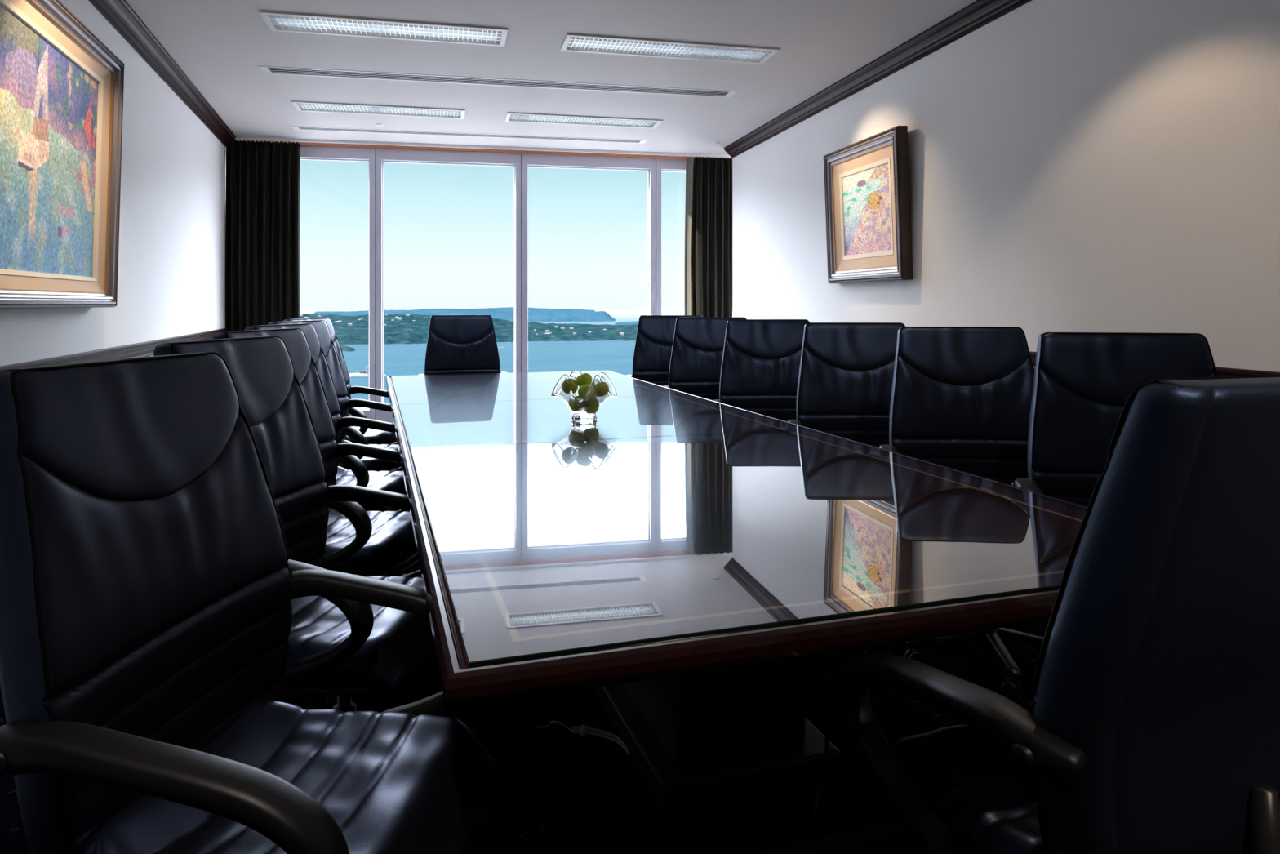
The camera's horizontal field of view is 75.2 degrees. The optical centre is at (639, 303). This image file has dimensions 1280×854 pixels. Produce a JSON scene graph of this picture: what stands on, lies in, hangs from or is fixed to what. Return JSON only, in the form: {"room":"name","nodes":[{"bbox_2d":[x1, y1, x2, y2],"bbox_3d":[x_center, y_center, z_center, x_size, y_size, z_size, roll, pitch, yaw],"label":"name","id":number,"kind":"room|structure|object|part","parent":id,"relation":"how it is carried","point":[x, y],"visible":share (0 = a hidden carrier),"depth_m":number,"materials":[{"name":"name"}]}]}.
{"room":"conference room","nodes":[
{"label":"conference room","id":0,"kind":"room"},
{"bbox_2d":[0,0,226,366],"bbox_3d":[-1.900,-0.100,1.635,0.200,2.700,11.680,0,0,-18],"label":"wall","id":1,"kind":"structure","parent":0,"point":[171,275],"depth_m":4.83,"materials":[{"name":"white paint"}]},
{"bbox_2d":[0,0,124,308],"bbox_3d":[-2.197,-0.544,3.094,0.125,1.122,1.460,0,0,-18],"label":"framed painting","id":2,"kind":"object","parent":1,"relation":"attached to","point":[61,87],"visible":1,"depth_m":3.18,"materials":[{"name":"multicoloured paint"}]},
{"bbox_2d":[0,328,228,370],"bbox_3d":[-1.822,0.255,1.760,0.026,0.080,11.470,0,0,-18],"label":"trim","id":3,"kind":"structure","parent":1,"relation":"attached to","point":[145,348],"depth_m":4.08,"materials":[{"name":"brown wood"}]},
{"bbox_2d":[88,0,235,146],"bbox_3d":[-1.794,-1.403,1.769,0.085,0.094,11.470,0,0,-18],"label":"trim","id":4,"kind":"structure","parent":1,"relation":"attached to","point":[118,13],"depth_m":4.78,"materials":[{"name":"brown wood"}]},
{"bbox_2d":[236,139,731,422],"bbox_3d":[-1.153,-0.100,7.918,6.080,2.700,0.828,0,0,-18],"label":"wall window","id":5,"kind":"structure","parent":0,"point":[390,420],"depth_m":7.79,"materials":[{"name":"silver metal"}]},
{"bbox_2d":[300,145,375,419],"bbox_3d":[-3.074,-0.179,7.514,1.316,2.478,0.262,0,0,-18],"label":"window","id":6,"kind":"structure","parent":5,"relation":"attached to","point":[307,152],"depth_m":7.58,"materials":[{"name":"silver metal"}]},
{"bbox_2d":[375,147,520,419],"bbox_3d":[-1.781,-0.179,7.782,1.322,2.478,0.262,0,0,-18],"label":"window","id":7,"kind":"structure","parent":5,"relation":"attached to","point":[382,155],"depth_m":7.68,"materials":[{"name":"silver metal"}]},
{"bbox_2d":[521,153,655,372],"bbox_3d":[-0.494,-0.179,8.048,1.304,2.478,0.260,0,0,-18],"label":"window","id":8,"kind":"structure","parent":5,"relation":"attached to","point":[528,160],"depth_m":7.96,"materials":[{"name":"silver metal"}]},
{"bbox_2d":[655,158,686,315],"bbox_3d":[0.789,-0.179,8.313,1.314,2.478,0.261,0,0,-18],"label":"window","id":9,"kind":"structure","parent":5,"relation":"attached to","point":[661,164],"depth_m":8.13,"materials":[{"name":"silver metal"}]},
{"bbox_2d":[0,562,1048,853],"bbox_3d":[0.816,1.310,2.839,6.300,0.120,12.300,0,0,-18],"label":"floor","id":10,"kind":"structure","parent":0,"point":[558,790],"depth_m":2.13,"materials":[{"name":"carpet"}]},
{"bbox_2d":[0,351,497,853],"bbox_3d":[-0.556,0.671,1.327,0.691,1.159,0.687,0,0,7],"label":"chair","id":11,"kind":"object","parent":10,"relation":"on","point":[148,586],"visible":0.94,"depth_m":1.25,"materials":[{"name":"black leather"}]},
{"bbox_3d":[-0.761,0.505,1.353,0.098,0.610,0.566,0,0,7],"label":"backrest","id":12,"kind":"part","parent":11,"relation":"part of","materials":[{"name":"black leather"}]},
{"bbox_3d":[-0.594,0.710,1.064,0.492,0.356,0.154,0,0,7],"label":"armrest","id":13,"kind":"part","parent":11,"relation":"part of","materials":[{"name":"black"}]},
{"bbox_3d":[-0.508,0.796,1.321,0.494,0.132,0.545,0,0,7],"label":"seat","id":14,"kind":"part","parent":11,"relation":"part of","materials":[{"name":"black leather"}]},
{"bbox_3d":[-0.528,0.710,1.592,0.492,0.356,0.154,0,0,7],"label":"armrest","id":15,"kind":"part","parent":11,"relation":"part of","materials":[{"name":"black plastic"}]},
{"bbox_2d":[153,335,436,711],"bbox_3d":[-0.776,0.671,2.105,0.691,1.159,0.687,0,0,7],"label":"chair","id":16,"kind":"object","parent":10,"relation":"on","point":[344,649],"visible":0.42,"depth_m":2.12,"materials":[{"name":"black leather"}]},
{"bbox_3d":[-0.981,0.505,2.131,0.098,0.610,0.566,0,0,7],"label":"backrest","id":17,"kind":"part","parent":16,"relation":"part of","materials":[{"name":"black leather"}]},
{"bbox_3d":[-0.742,0.903,1.924,0.016,0.019,0.152,0,0,-2],"label":"height lever","id":18,"kind":"part","parent":16,"relation":"part of","materials":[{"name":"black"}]},
{"bbox_3d":[-0.814,0.710,1.842,0.492,0.356,0.154,0,0,7],"label":"armrest","id":19,"kind":"part","parent":16,"relation":"part of","materials":[{"name":"black plastic"}]},
{"bbox_3d":[-0.728,0.796,2.099,0.494,0.132,0.545,0,0,7],"label":"seat","id":20,"kind":"part","parent":16,"relation":"part of","materials":[{"name":"black leather"}]},
{"bbox_3d":[-0.748,0.710,2.370,0.492,0.356,0.154,0,0,7],"label":"armrest","id":21,"kind":"part","parent":16,"relation":"part of","materials":[{"name":"black"}]},
{"bbox_2d":[212,328,439,709],"bbox_3d":[-1.015,0.671,2.837,0.691,1.159,0.687,0,0,7],"label":"chair","id":22,"kind":"object","parent":10,"relation":"on","point":[360,541],"visible":0.34,"depth_m":2.82,"materials":[{"name":"black leather"}]},
{"bbox_3d":[-1.221,0.505,2.863,0.098,0.610,0.566,0,0,7],"label":"backrest","id":23,"kind":"part","parent":22,"relation":"part of","materials":[{"name":"black leather"}]},
{"bbox_3d":[-1.054,0.710,2.574,0.492,0.356,0.154,0,0,7],"label":"armrest","id":24,"kind":"part","parent":22,"relation":"part of","materials":[{"name":"black"}]},
{"bbox_3d":[-0.968,0.796,2.831,0.494,0.132,0.545,0,0,7],"label":"seat","id":25,"kind":"part","parent":22,"relation":"part of","materials":[{"name":"black leather"}]},
{"bbox_3d":[-0.988,0.710,3.102,0.492,0.356,0.154,0,0,7],"label":"armrest","id":26,"kind":"part","parent":22,"relation":"part of","materials":[{"name":"black"}]},
{"bbox_2d":[244,323,408,576],"bbox_3d":[-1.263,0.671,3.571,0.691,1.159,0.687,0,0,7],"label":"chair","id":27,"kind":"object","parent":10,"relation":"on","point":[357,474],"visible":0.28,"depth_m":3.75,"materials":[{"name":"black leather"}]},
{"bbox_3d":[-1.469,0.505,3.597,0.098,0.610,0.566,0,0,7],"label":"backrest","id":28,"kind":"part","parent":27,"relation":"part of","materials":[{"name":"black leather"}]},
{"bbox_3d":[-1.302,0.710,3.308,0.492,0.356,0.154,0,0,7],"label":"armrest","id":29,"kind":"part","parent":27,"relation":"part of","materials":[{"name":"black plastic"}]},
{"bbox_3d":[-1.216,0.796,3.566,0.494,0.132,0.545,0,0,7],"label":"seat","id":30,"kind":"part","parent":27,"relation":"part of","materials":[{"name":"black leather"}]},
{"bbox_3d":[-1.236,0.710,3.836,0.492,0.356,0.154,0,0,7],"label":"armrest","id":31,"kind":"part","parent":27,"relation":"part of","materials":[{"name":"black"}]},
{"bbox_2d":[267,320,401,471],"bbox_3d":[-1.493,0.671,4.292,0.691,1.159,0.687,0,0,9],"label":"chair","id":32,"kind":"object","parent":10,"relation":"on","point":[327,345],"visible":0.17,"depth_m":4.50,"materials":[{"name":"black leather"}]},
{"bbox_3d":[-1.697,0.505,4.324,0.098,0.610,0.566,0,0,9],"label":"backrest","id":33,"kind":"part","parent":32,"relation":"part of","materials":[{"name":"black leather"}]},
{"bbox_3d":[-1.540,0.710,4.030,0.492,0.356,0.154,0,0,9],"label":"armrest","id":34,"kind":"part","parent":32,"relation":"part of","materials":[{"name":"black plastic"}]},
{"bbox_3d":[-1.445,0.796,4.284,0.494,0.132,0.545,0,0,9],"label":"seat","id":35,"kind":"part","parent":32,"relation":"part of","materials":[{"name":"black leather"}]},
{"bbox_3d":[-1.456,0.710,4.556,0.492,0.356,0.154,0,0,9],"label":"armrest","id":36,"kind":"part","parent":32,"relation":"part of","materials":[{"name":"black"}]},
{"bbox_2d":[282,317,396,444],"bbox_3d":[-1.729,0.671,5.013,0.691,1.159,0.687,0,0,8],"label":"chair","id":37,"kind":"object","parent":10,"relation":"on","point":[372,436],"visible":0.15,"depth_m":5.14,"materials":[{"name":"black leather"}]},
{"bbox_3d":[-1.934,0.505,5.043,0.098,0.610,0.566,0,0,8],"label":"backrest","id":38,"kind":"part","parent":37,"relation":"part of","materials":[{"name":"black leather"}]},
{"bbox_3d":[-1.772,0.710,4.751,0.492,0.356,0.154,0,0,8],"label":"armrest","id":39,"kind":"part","parent":37,"relation":"part of","materials":[{"name":"black"}]},
{"bbox_3d":[-1.697,0.710,5.278,0.492,0.356,0.154,0,0,8],"label":"armrest","id":40,"kind":"part","parent":37,"relation":"part of","materials":[{"name":"black plastic"}]},
{"bbox_3d":[-1.682,0.796,5.007,0.494,0.132,0.545,0,0,8],"label":"seat","id":41,"kind":"part","parent":37,"relation":"part of","materials":[{"name":"black leather"}]},
{"bbox_2d":[417,315,507,375],"bbox_3d":[-1.309,0.671,6.227,0.687,1.159,0.691,0,0,-18],"label":"chair","id":42,"kind":"object","parent":10,"relation":"on","point":[456,344],"visible":0.42,"depth_m":6.43,"materials":[{"name":"black leather"}]},
{"bbox_3d":[-1.373,0.505,6.424,0.566,0.610,0.098,0,0,-18],"label":"backrest","id":43,"kind":"part","parent":42,"relation":"part of","materials":[{"name":"black leather"}]},
{"bbox_2d":[535,720,631,756],"bbox_3d":[-0.165,1.240,2.366,0.224,0.031,0.241,0,0,-18],"label":"coiled cable","id":44,"kind":"object","parent":10,"relation":"on","point":[584,730],"visible":1,"depth_m":2.39,"materials":[{"name":"grey plastic"}]},
{"bbox_2d":[626,315,699,386],"bbox_3d":[0.229,0.671,6.050,0.687,1.159,0.691,0,0,0],"label":"chair","id":45,"kind":"object","parent":10,"relation":"on","point":[655,333],"visible":0.19,"depth_m":6.25,"materials":[{"name":"black leather"}]},
{"bbox_3d":[0.229,0.505,6.258,0.566,0.610,0.098,0,0,0],"label":"backrest","id":46,"kind":"part","parent":45,"relation":"part of","materials":[{"name":"black leather"}]},
{"bbox_2d":[663,316,746,399],"bbox_3d":[0.474,0.671,5.226,0.687,1.159,0.691,0,0,0],"label":"chair","id":47,"kind":"object","parent":10,"relation":"on","point":[698,343],"visible":0.2,"depth_m":5.43,"materials":[{"name":"black leather"}]},
{"bbox_3d":[0.474,0.505,5.433,0.566,0.610,0.098,0,0,0],"label":"backrest","id":48,"kind":"part","parent":47,"relation":"part of","materials":[{"name":"black leather"}]},
{"bbox_2d":[385,370,1087,811],"bbox_3d":[-0.253,0.881,3.749,1.635,0.738,4.970,0,0,-18],"label":"conference table","id":49,"kind":"object","parent":10,"relation":"on","point":[717,717],"visible":0.42,"depth_m":1.51,"materials":[{"name":"brown wood"}]},
{"bbox_2d":[391,370,687,405],"bbox_3d":[-0.740,0.514,5.254,1.563,0.008,1.732,0,0,-18],"label":"glass tabletop","id":50,"kind":"object","parent":49,"relation":"on","point":[486,387],"visible":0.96,"depth_m":5.04,"materials":[{"name":"black"}]},
{"bbox_2d":[399,394,807,449],"bbox_3d":[-0.265,0.514,3.785,1.563,0.008,1.353,0,0,-18],"label":"glass tabletop","id":51,"kind":"object","parent":49,"relation":"on","point":[468,424],"visible":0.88,"depth_m":3.58,"materials":[{"name":"black"}]},
{"bbox_2d":[551,371,617,421],"bbox_3d":[-0.244,0.407,3.631,0.275,0.205,0.275,0,0,-18],"label":"glass bowl","id":52,"kind":"object","parent":51,"relation":"on","point":[587,414],"visible":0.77,"depth_m":3.58,"materials":[{"name":"clear glass"}]},
{"bbox_2d":[561,377,577,394],"bbox_3d":[-0.301,0.357,3.602,0.103,0.120,0.101,0,0,5],"label":"apple","id":53,"kind":"object","parent":52,"relation":"in","point":[573,384],"visible":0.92,"depth_m":3.58,"materials":[{"name":"green food"}]},
{"bbox_2d":[568,393,585,408],"bbox_3d":[-0.275,0.428,3.609,0.087,0.087,0.074,0,0,23],"label":"apple","id":54,"kind":"object","parent":52,"relation":"in","point":[573,404],"visible":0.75,"depth_m":3.58,"materials":[{"name":"green food"}]},
{"bbox_2d":[575,371,592,386],"bbox_3d":[-0.248,0.333,3.647,0.094,0.108,0.091,0,0,15],"label":"apple","id":55,"kind":"object","parent":52,"relation":"in","point":[584,378],"visible":0.77,"depth_m":3.62,"materials":[{"name":"green food"}]},
{"bbox_2d":[577,383,595,401],"bbox_3d":[-0.230,0.387,3.581,0.089,0.102,0.090,0,0,-43],"label":"apple","id":56,"kind":"object","parent":52,"relation":"in","point":[583,389],"visible":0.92,"depth_m":3.56,"materials":[{"name":"green food"}]},
{"bbox_2d":[583,396,599,412],"bbox_3d":[-0.215,0.443,3.617,0.103,0.121,0.102,0,0,43],"label":"apple","id":57,"kind":"object","parent":52,"relation":"in","point":[593,402],"visible":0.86,"depth_m":3.60,"materials":[{"name":"green food"}]},
{"bbox_2d":[592,380,608,397],"bbox_3d":[-0.173,0.371,3.636,0.098,0.112,0.094,0,0,-4],"label":"apple","id":58,"kind":"object","parent":52,"relation":"in","point":[600,391],"visible":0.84,"depth_m":3.61,"materials":[{"name":"green food"}]},
{"bbox_2d":[410,428,1086,668],"bbox_3d":[0.222,0.514,2.279,1.563,0.008,1.807,0,0,-18],"label":"glass tabletop","id":59,"kind":"object","parent":49,"relation":"on","point":[806,494],"visible":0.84,"depth_m":2.08,"materials":[{"name":"black glass"}]},
{"bbox_2d":[713,319,809,421],"bbox_3d":[0.730,0.671,4.447,0.687,1.159,0.691,0,0,0],"label":"chair","id":60,"kind":"object","parent":10,"relation":"on","point":[762,357],"visible":0.34,"depth_m":4.65,"materials":[{"name":"black leather"}]},
{"bbox_3d":[0.731,0.505,4.654,0.566,0.610,0.098,0,0,0],"label":"backrest","id":61,"kind":"part","parent":60,"relation":"part of","materials":[{"name":"black leather"}]},
{"bbox_2d":[787,322,905,447],"bbox_3d":[1.005,0.671,3.642,0.687,1.159,0.691,0,0,2],"label":"chair","id":62,"kind":"object","parent":10,"relation":"on","point":[846,369],"visible":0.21,"depth_m":3.85,"materials":[{"name":"black leather"}]},
{"bbox_3d":[0.739,0.710,3.657,0.154,0.356,0.492,0,0,2],"label":"armrest","id":63,"kind":"part","parent":62,"relation":"part of","materials":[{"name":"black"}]},
{"bbox_3d":[1.012,0.505,3.849,0.566,0.610,0.098,0,0,2],"label":"backrest","id":64,"kind":"part","parent":62,"relation":"part of","materials":[{"name":"black leather"}]},
{"bbox_2d":[879,326,1044,698],"bbox_3d":[1.223,0.671,2.950,0.687,1.159,0.691,0,0,5],"label":"chair","id":65,"kind":"object","parent":10,"relation":"on","point":[961,397],"visible":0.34,"depth_m":3.15,"materials":[{"name":"black leather"}]},
{"bbox_3d":[0.958,0.710,2.979,0.154,0.356,0.492,0,0,5],"label":"armrest","id":66,"kind":"part","parent":65,"relation":"part of","materials":[{"name":"black"}]},
{"bbox_3d":[1.056,1.161,2.887,0.275,0.049,0.044,0,0,-12],"label":"leg","id":67,"kind":"part","parent":65,"relation":"part of","materials":[{"name":"black metal"}]},
{"bbox_3d":[1.241,0.505,3.156,0.566,0.610,0.098,0,0,5],"label":"backrest","id":68,"kind":"part","parent":65,"relation":"part of","materials":[{"name":"black leather"}]},
{"bbox_3d":[1.205,1.161,2.755,0.044,0.049,0.276,0,0,5],"label":"leg","id":69,"kind":"part","parent":65,"relation":"part of","materials":[{"name":"black metal"}]},
{"bbox_3d":[1.373,1.161,2.854,0.275,0.049,0.044,0,0,24],"label":"leg","id":70,"kind":"part","parent":65,"relation":"part of","materials":[{"name":"black metal"}]},
{"bbox_2d":[835,374,1279,853],"bbox_3d":[0.731,0.671,1.331,0.687,1.159,0.691,0,0,-18],"label":"chair","id":71,"kind":"object","parent":10,"relation":"on","point":[1151,725],"visible":1,"depth_m":1.03,"materials":[{"name":"black leather"}]},
{"bbox_3d":[0.479,0.710,1.244,0.154,0.356,0.492,0,0,-18],"label":"armrest","id":72,"kind":"part","parent":71,"relation":"part of","materials":[{"name":"black"}]},
{"bbox_3d":[0.716,0.796,1.377,0.545,0.132,0.494,0,0,-18],"label":"seat","id":73,"kind":"part","parent":71,"relation":"part of","materials":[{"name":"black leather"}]},
{"bbox_3d":[0.795,0.505,1.134,0.566,0.610,0.098,0,0,-18],"label":"backrest","id":74,"kind":"part","parent":71,"relation":"part of","materials":[{"name":"black leather"}]},
{"bbox_2d":[1011,332,1217,506],"bbox_3d":[1.439,0.671,2.309,0.687,1.159,0.691,0,0,12],"label":"chair","id":75,"kind":"object","parent":10,"relation":"on","point":[1083,382],"visible":0.24,"depth_m":2.54,"materials":[{"name":"black leather"}]},
{"bbox_3d":[1.179,0.710,2.370,0.154,0.356,0.492,0,0,12],"label":"armrest","id":76,"kind":"part","parent":75,"relation":"part of","materials":[{"name":"black"}]},
{"bbox_2d":[125,0,976,155],"bbox_3d":[0.796,-1.525,2.682,6.785,0.150,12.014,0,0,-18],"label":"ceiling","id":77,"kind":"structure","parent":0,"point":[220,46],"depth_m":5.04,"materials":[{"name":"white paint"}]},
{"bbox_2d":[290,100,465,119],"bbox_3d":[-1.935,-1.481,6.215,1.220,0.082,0.290,0,0,-13],"label":"ceiling light","id":78,"kind":"object","parent":77,"relation":"attached to","point":[305,104],"visible":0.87,"depth_m":6.21,"materials":[{"name":"white metal"}]},
{"bbox_2d":[373,123,384,126],"bbox_3d":[-2.111,-1.444,6.727,0.080,0.012,0.080,0,0,-18],"label":"plate","id":79,"kind":"object","parent":77,"relation":"attached to","point":[375,124],"visible":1,"depth_m":6.71,"materials":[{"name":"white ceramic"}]},
{"bbox_2d":[258,10,507,46],"bbox_3d":[-1.322,-1.481,4.385,1.220,0.082,0.290,0,0,-13],"label":"ceiling light","id":80,"kind":"object","parent":77,"relation":"attached to","point":[284,19],"visible":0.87,"depth_m":4.38,"materials":[{"name":"white metal"}]},
{"bbox_2d":[290,125,647,143],"bbox_3d":[-1.409,-1.451,7.152,2.980,0.006,0.150,0,0,-12],"label":"ceiling vent","id":81,"kind":"object","parent":77,"relation":"in","point":[295,127],"visible":1,"depth_m":7.13,"materials":[{"name":"white metal"}]},
{"bbox_2d":[235,136,731,157],"bbox_3d":[-1.169,-1.438,7.745,4.981,0.024,0.642,0,0,-18],"label":"track","id":82,"kind":"object","parent":77,"relation":"attached to","point":[237,137],"visible":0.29,"depth_m":7.63,"materials":[{"name":"white metal"}]},
{"bbox_2d":[225,139,300,331],"bbox_3d":[-3.298,-0.097,7.272,0.609,2.655,0.157,0,0,-18],"label":"curtain","id":83,"kind":"object","parent":82,"relation":"hanging from","point":[262,190],"visible":0.56,"depth_m":7.26,"materials":[{"name":"fabric"}]},
{"bbox_2d":[684,156,732,316],"bbox_3d":[0.770,-0.097,8.127,0.643,2.655,0.188,0,0,-18],"label":"curtain","id":84,"kind":"object","parent":82,"relation":"hanging from","point":[708,180],"visible":0.39,"depth_m":8.10,"materials":[{"name":"fabric"}]},
{"bbox_2d":[257,65,737,97],"bbox_3d":[-0.850,-1.451,5.457,3.060,0.006,0.170,0,0,-12],"label":"ceiling vent","id":85,"kind":"object","parent":77,"relation":"in","point":[266,69],"visible":1,"depth_m":5.43,"materials":[{"name":"white metal"}]},
{"bbox_2d":[505,111,663,128],"bbox_3d":[-0.442,-1.481,6.572,1.220,0.082,0.290,0,0,-13],"label":"ceiling light","id":86,"kind":"object","parent":77,"relation":"attached to","point":[515,116],"visible":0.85,"depth_m":6.57,"materials":[{"name":"white metal"}]},
{"bbox_2d":[560,33,780,64],"bbox_3d":[0.173,-1.481,4.732,1.220,0.082,0.290,0,0,-13],"label":"ceiling light","id":87,"kind":"object","parent":77,"relation":"attached to","point":[575,40],"visible":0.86,"depth_m":4.73,"materials":[{"name":"white metal"}]},
{"bbox_2d":[732,0,1279,372],"bbox_3d":[2.169,-0.100,2.418,1.302,2.700,10.973,0,0,-18],"label":"wall","id":88,"kind":"structure","parent":0,"point":[1075,166],"depth_m":3.51,"materials":[{"name":"white paint"}]},
{"bbox_2d":[823,125,913,283],"bbox_3d":[1.385,-0.566,5.135,0.195,0.867,0.960,0,0,-18],"label":"framed painting","id":89,"kind":"object","parent":88,"relation":"attached to","point":[867,190],"visible":1,"depth_m":5.07,"materials":[{"name":"brown wood"}]},
{"bbox_2d":[724,0,1031,158],"bbox_3d":[1.952,-1.403,2.626,1.090,0.094,10.460,0,0,-18],"label":"trim","id":90,"kind":"structure","parent":88,"relation":"attached to","point":[979,13],"depth_m":4.85,"materials":[{"name":"brown wood"}]},
{"bbox_2d":[1029,351,1279,376],"bbox_3d":[1.981,0.255,2.632,1.031,0.080,10.454,0,0,-18],"label":"trim","id":91,"kind":"structure","parent":88,"relation":"attached to","point":[1221,371],"depth_m":2.73,"materials":[{"name":"brown wood"}]},
{"label":"outside","id":92,"kind":"structure","parent":0,"visible":0},
{"bbox_2d":[299,310,684,408],"bbox_3d":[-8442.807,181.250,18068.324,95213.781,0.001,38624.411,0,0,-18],"label":"sea surface","id":93,"kind":"object","parent":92,"point":[615,356],"visible":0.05,"depth_m":2838.78,"materials":[{"name":"liquid"}]},
{"bbox_2d":[348,365,386,377],"bbox_3d":[-679.463,170.525,2060.000,100.840,29.550,33.600,0,0,0],"label":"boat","id":94,"kind":"object","parent":93,"relation":"on","point":[362,373],"visible":0.45,"depth_m":2048.70,"materials":[{"name":"white"}]},
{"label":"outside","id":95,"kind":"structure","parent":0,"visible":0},
{"bbox_2d":[299,313,638,344],"bbox_3d":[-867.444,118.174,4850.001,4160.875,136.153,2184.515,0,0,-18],"label":"wooded headland","id":96,"kind":"structure","parent":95,"point":[404,331],"depth_m":4248.02,"materials":[{"name":"green plant"}]},
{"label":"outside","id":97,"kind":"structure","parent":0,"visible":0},
{"bbox_2d":[312,308,615,321],"bbox_3d":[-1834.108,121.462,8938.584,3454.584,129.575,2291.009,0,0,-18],"label":"headland","id":98,"kind":"structure","parent":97,"point":[504,314],"depth_m":8676.03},
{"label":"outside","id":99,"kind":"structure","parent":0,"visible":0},
{"bbox_2d":[467,306,594,311],"bbox_3d":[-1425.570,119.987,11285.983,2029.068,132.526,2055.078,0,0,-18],"label":"shore","id":100,"kind":"structure","parent":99,"point":[507,308],"depth_m":8883.94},
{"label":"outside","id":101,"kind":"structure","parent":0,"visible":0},
{"bbox_2d":[614,320,638,324],"bbox_3d":[-25.155,168.663,7033.748,436.581,35.174,542.239,0,0,-18],"label":"reef","id":102,"kind":"object","parent":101,"point":[636,322],"visible":0.48,"depth_m":6962.88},
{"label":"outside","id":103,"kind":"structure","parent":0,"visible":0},
{"bbox_2d":[339,344,355,351],"bbox_3d":[-1200.050,168.738,3211.246,190.760,35.025,230.783,0,0,-18],"label":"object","id":104,"kind":"structure","parent":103,"point":[344,348],"depth_m":3188.62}
]}

